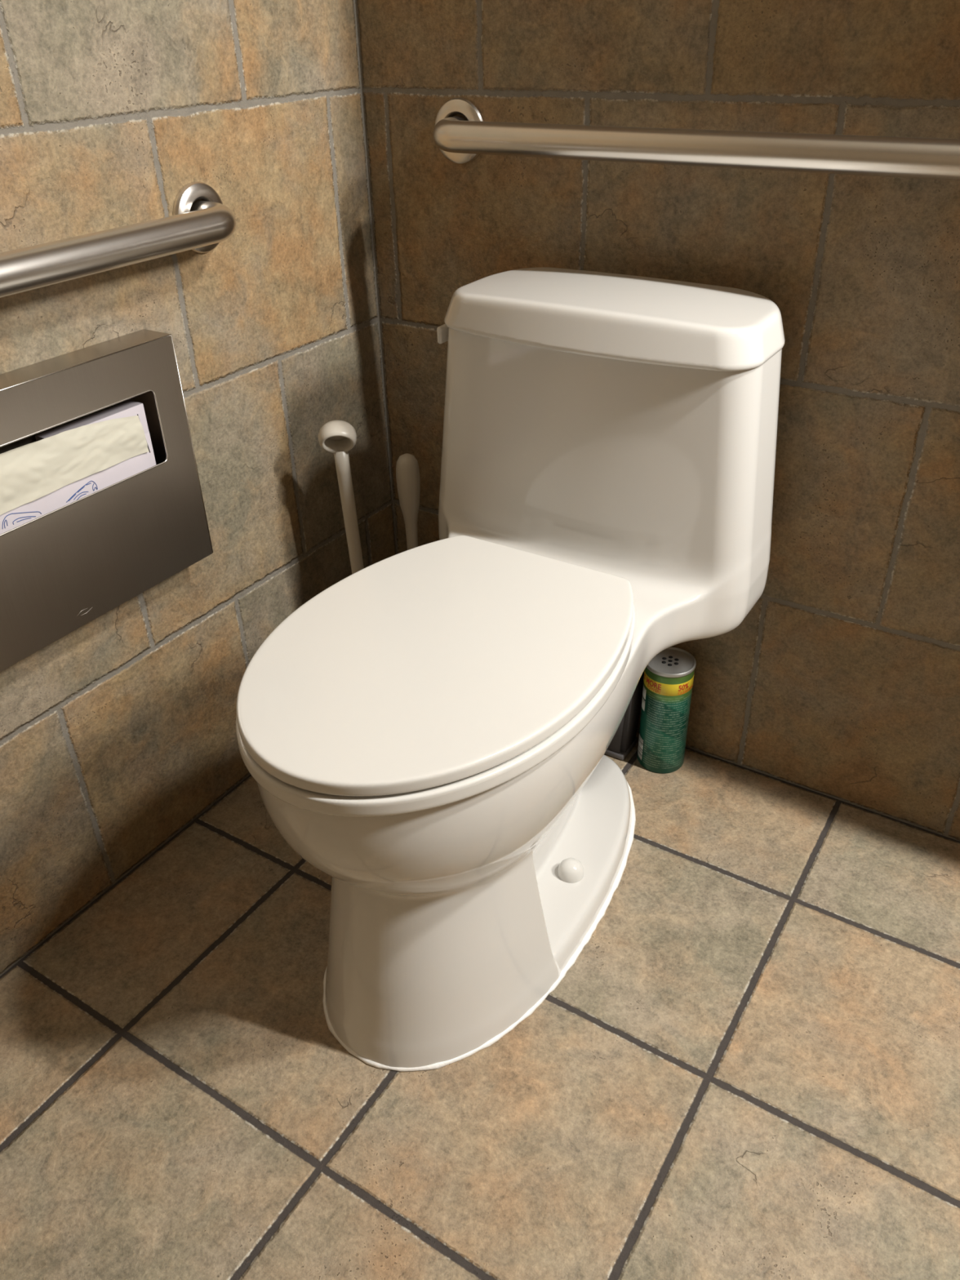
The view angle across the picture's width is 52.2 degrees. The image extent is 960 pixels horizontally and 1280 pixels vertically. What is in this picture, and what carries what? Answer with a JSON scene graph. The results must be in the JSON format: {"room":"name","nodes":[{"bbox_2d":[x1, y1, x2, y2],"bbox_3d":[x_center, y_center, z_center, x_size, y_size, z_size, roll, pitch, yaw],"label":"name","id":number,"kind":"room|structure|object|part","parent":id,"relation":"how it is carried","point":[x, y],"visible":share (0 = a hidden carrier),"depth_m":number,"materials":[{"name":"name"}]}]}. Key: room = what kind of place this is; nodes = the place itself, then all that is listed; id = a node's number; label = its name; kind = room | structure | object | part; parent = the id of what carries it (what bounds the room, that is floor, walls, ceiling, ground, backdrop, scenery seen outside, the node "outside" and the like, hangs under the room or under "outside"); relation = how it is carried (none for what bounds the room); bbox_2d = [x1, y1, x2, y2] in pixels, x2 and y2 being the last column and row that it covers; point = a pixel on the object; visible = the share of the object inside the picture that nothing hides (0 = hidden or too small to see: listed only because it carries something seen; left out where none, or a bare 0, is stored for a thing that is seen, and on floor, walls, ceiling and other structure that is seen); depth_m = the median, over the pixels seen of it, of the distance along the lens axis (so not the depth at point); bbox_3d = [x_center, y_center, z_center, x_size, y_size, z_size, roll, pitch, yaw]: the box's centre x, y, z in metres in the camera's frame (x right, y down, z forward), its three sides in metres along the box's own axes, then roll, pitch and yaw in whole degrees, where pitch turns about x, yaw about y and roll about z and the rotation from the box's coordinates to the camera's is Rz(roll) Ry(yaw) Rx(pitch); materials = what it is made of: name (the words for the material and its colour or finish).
{"room":"public restroom","nodes":[
{"label":"public restroom","id":0,"kind":"room"},
{"bbox_2d":[0,0,396,976],"bbox_3d":[-0.785,-0.536,0.345,0.001,2.600,2.300,18,38,27],"label":"wall","id":1,"kind":"structure","parent":0,"point":[117,733],"depth_m":1.27,"materials":[{"name":"tile"}]},
{"bbox_2d":[0,328,213,671],"bbox_3d":[-0.481,-0.148,1.085,0.047,0.287,0.399,18,38,27],"label":"dispenser","id":2,"kind":"object","parent":1,"relation":"attached to","point":[63,569],"visible":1,"depth_m":1.12,"materials":[{"name":"metal"}]},
{"bbox_2d":[0,400,155,533],"bbox_3d":[-0.493,-0.113,1.090,0.030,0.217,0.344,18,38,27],"label":"pack","id":3,"kind":"object","parent":2,"relation":"in","point":[66,464],"visible":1,"depth_m":1.09,"materials":[{"name":"paper"}]},
{"bbox_2d":[0,181,235,297],"bbox_3d":[-0.575,-0.265,0.812,0.074,0.079,1.079,18,38,27],"label":"grab bar","id":4,"kind":"object","parent":1,"relation":"attached to","point":[197,226],"visible":1,"depth_m":1.03,"materials":[{"name":"metal"}]},
{"bbox_2d":[0,730,959,1279],"bbox_3d":[0.214,0.872,0.521,2.300,0.001,2.300,18,38,27],"label":"floor","id":5,"kind":"structure","parent":0,"point":[748,1068],"depth_m":1.10,"materials":[{"name":"tile"}]},
{"bbox_2d":[318,420,364,574],"bbox_3d":[-0.178,-0.084,1.516,0.124,0.545,0.124,18,38,27],"label":"plunger","id":6,"kind":"object","parent":5,"relation":"on","point":[338,437],"visible":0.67,"depth_m":1.39,"materials":[{"name":"white plastic"}]},
{"bbox_3d":[-0.185,-0.094,1.496,0.020,0.426,0.042,18,38,27],"label":"handle","id":7,"kind":"part","parent":6,"relation":"part of","materials":[{"name":"beige plastic"}]},
{"bbox_2d":[395,453,420,550],"bbox_3d":[-0.109,-0.101,1.634,0.096,0.442,0.096,18,38,27],"label":"toilet brush","id":8,"kind":"object","parent":5,"relation":"on","point":[407,470],"visible":0.3,"depth_m":1.53,"materials":[{"name":"beige plastic"}]},
{"bbox_2d":[235,266,785,1071],"bbox_3d":[0.026,0.018,1.177,0.455,0.740,0.762,18,38,27],"label":"toilet","id":9,"kind":"object","parent":5,"relation":"on","point":[430,731],"visible":1,"depth_m":1.09,"materials":[{"name":"ceramic"}]},
{"bbox_3d":[-0.048,0.011,1.023,0.353,0.016,0.464,18,38,27],"label":"seat lid","id":10,"kind":"part","parent":9,"relation":"part of","materials":[{"name":"plastic"}]},
{"bbox_3d":[-0.048,0.029,1.033,0.359,0.018,0.468,18,38,27],"label":"seat","id":11,"kind":"part","parent":9,"relation":"part of","materials":[{"name":"plastic"}]},
{"bbox_3d":[-0.032,-0.404,1.277,0.018,0.022,0.065,18,38,27],"label":"flush lever","id":12,"kind":"part","parent":9,"relation":"part of","materials":[{"name":"ceramic"}]},
{"bbox_3d":[0.156,-0.393,1.170,0.409,0.048,0.206,18,38,27],"label":"tank lid","id":13,"kind":"part","parent":9,"relation":"part of","materials":[{"name":"ceramic"}]},
{"bbox_2d":[604,671,644,759],"bbox_3d":[0.219,0.103,1.557,0.071,0.170,0.067,18,38,27],"label":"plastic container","id":14,"kind":"object","parent":5,"relation":"on","point":[624,739],"visible":0.39,"depth_m":1.55,"materials":[{"name":"grey plastic"}]},
{"bbox_2d":[637,646,696,773],"bbox_3d":[0.288,0.111,1.522,0.076,0.192,0.076,18,38,27],"label":"can","id":15,"kind":"object","parent":5,"relation":"on","point":[668,677],"visible":0.96,"depth_m":1.49,"materials":[{"name":"metal"}]},
{"bbox_2d":[355,0,959,841],"bbox_3d":[0.801,-0.758,0.627,2.300,2.600,0.001,18,38,27],"label":"wall","id":16,"kind":"structure","parent":0,"point":[841,682],"depth_m":1.24,"materials":[{"name":"tile"}]},
{"bbox_2d":[432,97,959,181],"bbox_3d":[0.352,-0.531,1.064,1.019,0.079,0.076,18,38,27],"label":"grab bar","id":17,"kind":"object","parent":16,"relation":"attached to","point":[460,140],"visible":1,"depth_m":1.09,"materials":[{"name":"metal"}]}
]}

